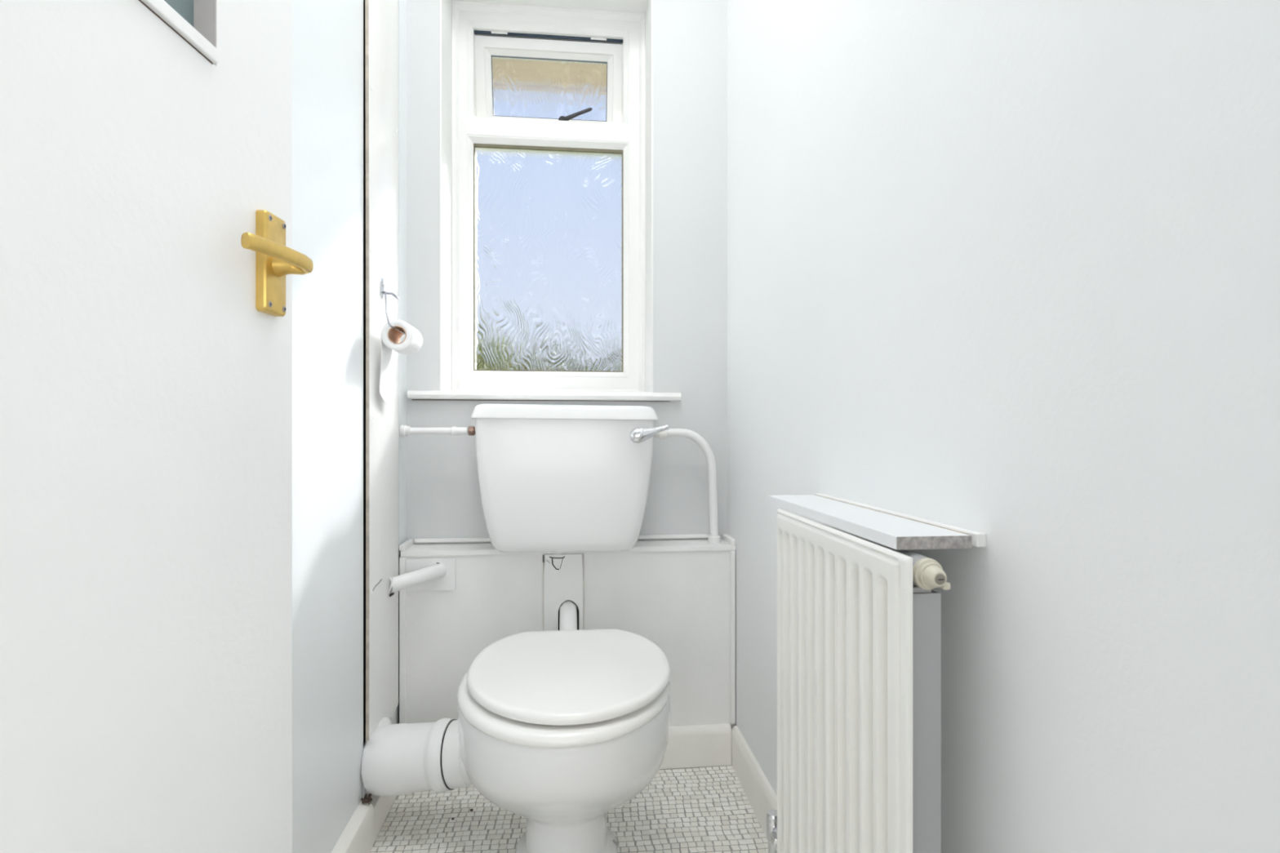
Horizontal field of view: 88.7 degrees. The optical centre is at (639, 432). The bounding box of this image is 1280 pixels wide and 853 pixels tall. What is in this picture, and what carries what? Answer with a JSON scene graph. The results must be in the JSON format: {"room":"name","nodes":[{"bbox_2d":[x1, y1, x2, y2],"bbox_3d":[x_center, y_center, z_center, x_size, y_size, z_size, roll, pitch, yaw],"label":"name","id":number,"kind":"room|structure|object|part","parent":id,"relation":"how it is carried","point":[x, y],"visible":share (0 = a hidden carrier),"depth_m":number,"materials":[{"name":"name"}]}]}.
{"room":"toilet room","nodes":[
{"label":"toilet room","id":0,"kind":"room"},
{"bbox_2d":[292,0,406,852],"bbox_3d":[-0.576,-0.430,0.920,0.104,2.680,1.550,0,0,-6],"label":"wall","id":1,"kind":"structure","parent":0,"point":[329,79],"depth_m":1.17,"materials":[{"name":"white paint"}]},
{"bbox_2d":[330,795,396,852],"bbox_3d":[-0.515,0.801,0.869,0.036,0.097,1.436,0,0,-6],"label":"baseboard","id":2,"kind":"structure","parent":1,"relation":"attached to","point":[359,835],"depth_m":1.30,"materials":[{"name":"beige paint"}]},
{"bbox_2d":[364,0,399,742],"bbox_3d":[-0.579,-0.553,1.481,0.009,2.431,0.248,0,0,-6],"label":"panel","id":3,"kind":"object","parent":1,"relation":"attached to","point":[381,16],"visible":1,"depth_m":1.44,"materials":[{"name":"white paint"}]},
{"bbox_2d":[380,277,405,334],"bbox_3d":[-0.547,-0.281,1.436,0.048,0.122,0.120,0,0,-6],"label":"toilet roll holder","id":4,"kind":"object","parent":3,"relation":"attached to","point":[382,284],"visible":0.95,"depth_m":1.44,"materials":[{"name":"silver metal"}]},
{"bbox_3d":[-0.570,-0.318,1.449,0.004,0.048,0.021,0,0,-6],"label":"plate","id":5,"kind":"part","parent":4,"relation":"part of","materials":[{"name":"silver metal"}]},
{"bbox_3d":[-0.546,-0.266,1.437,0.045,0.093,0.120,0,0,-6],"label":"wire arm","id":6,"kind":"part","parent":4,"relation":"part of","materials":[{"name":"silver metal"}]},
{"bbox_2d":[379,319,422,406],"bbox_3d":[-0.525,-0.149,1.443,0.069,0.182,0.097,0,0,-6],"label":"toilet roll","id":7,"kind":"object","parent":4,"relation":"hanging from","point":[412,343],"visible":0.98,"depth_m":1.42,"materials":[{"name":"white paper"}]},
{"bbox_2d":[387,562,446,596],"bbox_3d":[-0.535,0.350,1.559,0.052,0.060,0.149,0,0,36],"label":"pipe","id":8,"kind":"object","parent":3,"relation":"attached to","point":[417,577],"visible":0.97,"depth_m":1.54,"materials":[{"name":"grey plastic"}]},
{"bbox_2d":[360,716,472,804],"bbox_3d":[-0.452,0.689,1.394,0.266,0.154,0.158,0,0,2],"label":"pipe","id":9,"kind":"object","parent":1,"relation":"attached to","point":[399,758],"visible":0.84,"depth_m":1.33,"materials":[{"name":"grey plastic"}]},
{"bbox_2d":[406,0,726,544],"bbox_3d":[-0.199,-0.510,1.863,1.050,2.720,0.252,0,0,-6],"label":"wall","id":10,"kind":"structure","parent":0,"point":[686,40],"depth_m":1.77,"materials":[{"name":"grey paint"}]},
{"bbox_2d":[407,390,680,401],"bbox_3d":[-0.251,-0.095,1.793,0.708,0.024,0.172,0,0,-6],"label":"trim","id":11,"kind":"structure","parent":10,"relation":"attached to","point":[413,395],"depth_m":1.71,"materials":[{"name":"white paint"}]},
{"bbox_2d":[452,0,645,391],"bbox_3d":[-0.266,-0.663,1.957,0.550,1.112,0.162,0,0,-6],"label":"window","id":12,"kind":"structure","parent":10,"relation":"in","point":[548,104],"depth_m":1.91,"materials":[{"name":"white plastic"}]},
{"bbox_3d":[-0.272,-1.035,1.978,0.440,0.259,0.045,0,17,-6],"label":"sash frame","id":13,"kind":"part","parent":12,"relation":"part of","materials":[{"name":"white plastic"}]},
{"bbox_3d":[-0.265,-0.502,1.915,0.440,0.661,0.004,0,0,-6],"label":"glass pane","id":14,"kind":"part","parent":12,"relation":"part of","materials":[{"name":"clear glass"}]},
{"bbox_3d":[-0.272,-1.035,1.979,0.352,0.171,0.004,0,17,-6],"label":"glass pane","id":15,"kind":"part","parent":12,"relation":"part of","materials":[{"name":"clear glass"}]},
{"bbox_3d":[-0.196,-0.951,1.968,0.107,0.041,0.031,0,0,10],"label":"sash handle","id":16,"kind":"part","parent":12,"relation":"part of","materials":[{"name":"grey metal"}]},
{"bbox_2d":[399,533,735,728],"bbox_3d":[-0.176,0.563,1.689,0.840,0.574,0.104,0,0,-6],"label":"panel","id":17,"kind":"object","parent":10,"relation":"attached to","point":[678,595],"visible":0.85,"depth_m":1.65,"materials":[{"name":"white paint"}]},
{"bbox_3d":[-0.514,0.350,1.608,0.118,0.078,0.005,0,0,-6],"label":"pipe plate","id":18,"kind":"part","parent":17,"relation":"part of","materials":[{"name":"white plastic"}]},
{"bbox_3d":[-0.192,0.428,1.640,0.098,0.244,0.007,0,0,-6],"label":"plate","id":19,"kind":"part","parent":17,"relation":"part of","materials":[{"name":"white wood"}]},
{"bbox_2d":[559,600,577,630],"bbox_3d":[-0.171,0.492,1.558,0.044,0.142,0.267,0,0,-6],"label":"pipe","id":20,"kind":"object","parent":17,"relation":"attached to","point":[567,609],"visible":0.34,"depth_m":1.60,"materials":[{"name":"white plastic"}]},
{"bbox_2d":[659,723,731,768],"bbox_3d":[-0.175,0.800,1.636,0.819,0.099,0.019,0,0,-6],"label":"baseboard","id":21,"kind":"structure","parent":17,"relation":"attached to","point":[708,744],"depth_m":1.66,"materials":[{"name":"beige paint"}]},
{"bbox_2d":[471,404,669,554],"bbox_3d":[-0.174,0.117,1.617,0.462,0.362,0.242,1,0,-6],"label":"cistern","id":22,"kind":"object","parent":10,"relation":"attached to","point":[556,479],"visible":1,"depth_m":1.54,"materials":[{"name":"white ceramic"}]},
{"bbox_2d":[400,424,475,436],"bbox_3d":[-0.491,-0.003,1.626,0.197,0.030,0.030,0,0,-6],"label":"supply pipe","id":23,"kind":"object","parent":22,"relation":"attached to","point":[405,430],"visible":0.96,"depth_m":1.62,"materials":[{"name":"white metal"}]},
{"bbox_3d":[-0.183,-0.047,1.628,0.442,0.035,0.218,1,0,-6],"label":"lid","id":24,"kind":"part","parent":22,"relation":"part of","materials":[{"name":"white ceramic"}]},
{"bbox_3d":[0.021,0.004,1.534,0.093,0.044,0.037,1,0,-6],"label":"flush lever","id":25,"kind":"part","parent":22,"relation":"part of","materials":[{"name":"silver metal"}]},
{"bbox_2d":[653,428,720,543],"bbox_3d":[0.124,0.139,1.714,0.175,0.304,0.032,0,0,-6],"label":"pipe","id":26,"kind":"object","parent":22,"relation":"attached to","point":[713,538],"visible":0.84,"depth_m":1.71,"materials":[{"name":"white plastic"}]},
{"bbox_2d":[370,765,768,852],"bbox_3d":[-0.106,0.875,0.919,0.862,0.050,1.650,0,0,-6],"label":"floor","id":27,"kind":"structure","parent":0,"point":[703,809],"depth_m":1.43,"materials":[{"name":"grey tile"}]},
{"bbox_2d":[457,628,671,852],"bbox_3d":[-0.145,0.639,1.215,0.405,0.422,0.477,0,0,-6],"label":"toilet","id":28,"kind":"object","parent":27,"relation":"on","point":[559,730],"visible":1,"depth_m":1.07,"materials":[{"name":"white ceramic"}]},
{"bbox_3d":[-0.137,0.464,1.209,0.389,0.022,0.463,0,0,-6],"label":"seat","id":29,"kind":"part","parent":28,"relation":"part of","materials":[{"name":"white plastic"}]},
{"bbox_3d":[-0.138,0.663,1.222,0.388,0.373,0.464,0,0,-6],"label":"bowl","id":30,"kind":"part","parent":28,"relation":"part of","materials":[{"name":"white ceramic"}]},
{"bbox_3d":[-0.129,0.438,1.210,0.373,0.020,0.433,0,0,-6],"label":"lid","id":31,"kind":"part","parent":28,"relation":"part of","materials":[{"name":"white plastic"}]},
{"bbox_2d":[726,0,1279,852],"bbox_3d":[0.367,-0.460,1.018,0.100,2.620,1.550,0,0,-6],"label":"wall","id":32,"kind":"structure","parent":0,"point":[1006,271],"depth_m":0.58,"materials":[{"name":"paint"}]},
{"bbox_2d":[731,725,777,840],"bbox_3d":[0.315,0.800,0.958,0.016,0.099,1.440,0,0,-6],"label":"baseboard","id":33,"kind":"structure","parent":32,"relation":"attached to","point":[760,794],"depth_m":1.48,"materials":[{"name":"beige paint"}]},
{"bbox_2d":[766,508,951,852],"bbox_3d":[0.281,0.485,0.883,0.098,0.729,0.516,0,0,-6],"label":"radiator","id":34,"kind":"object","parent":32,"relation":"attached to","point":[859,620],"visible":1,"depth_m":0.76,"materials":[{"name":"metal"}]},
{"bbox_3d":[0.280,0.430,0.655,0.040,0.540,0.014,0,0,-6],"label":"panel","id":35,"kind":"part","parent":34,"relation":"part of","materials":[{"name":"metal"}]},
{"bbox_2d":[768,493,986,550],"bbox_3d":[0.283,0.112,0.884,0.093,0.016,0.449,0,0,-6],"label":"shelf","id":36,"kind":"object","parent":32,"relation":"attached to","point":[894,530],"visible":1,"depth_m":0.77,"materials":[{"name":"white laminate"}]},
{"bbox_3d":[-0.020,-0.460,0.149,1.050,2.620,0.100,0,0,-6],"label":"wall","id":37,"kind":"structure","parent":0,"visible":0},
{"bbox_2d":[0,0,313,852],"bbox_3d":[-0.404,-0.144,0.485,0.086,1.972,0.580,0,0,0],"label":"door","id":38,"kind":"structure","parent":37,"relation":"in","point":[148,261],"depth_m":0.55,"materials":[{"name":"white paint"}]},
{"bbox_3d":[-0.434,-0.667,0.466,0.005,0.625,0.340,0,0,0],"label":"glass pane","id":39,"kind":"part","parent":38,"relation":"part of","materials":[{"name":"grey"}]},
{"bbox_3d":[-0.406,-0.185,0.723,0.011,0.109,0.042,0,0,0],"label":"handle plate","id":40,"kind":"part","parent":38,"relation":"part of","materials":[{"name":"gold metal"}]},
{"bbox_3d":[-0.382,-0.184,0.683,0.039,0.025,0.108,0,0,0],"label":"lever","id":41,"kind":"part","parent":38,"relation":"part of","materials":[{"name":"gold metal"}]}
]}

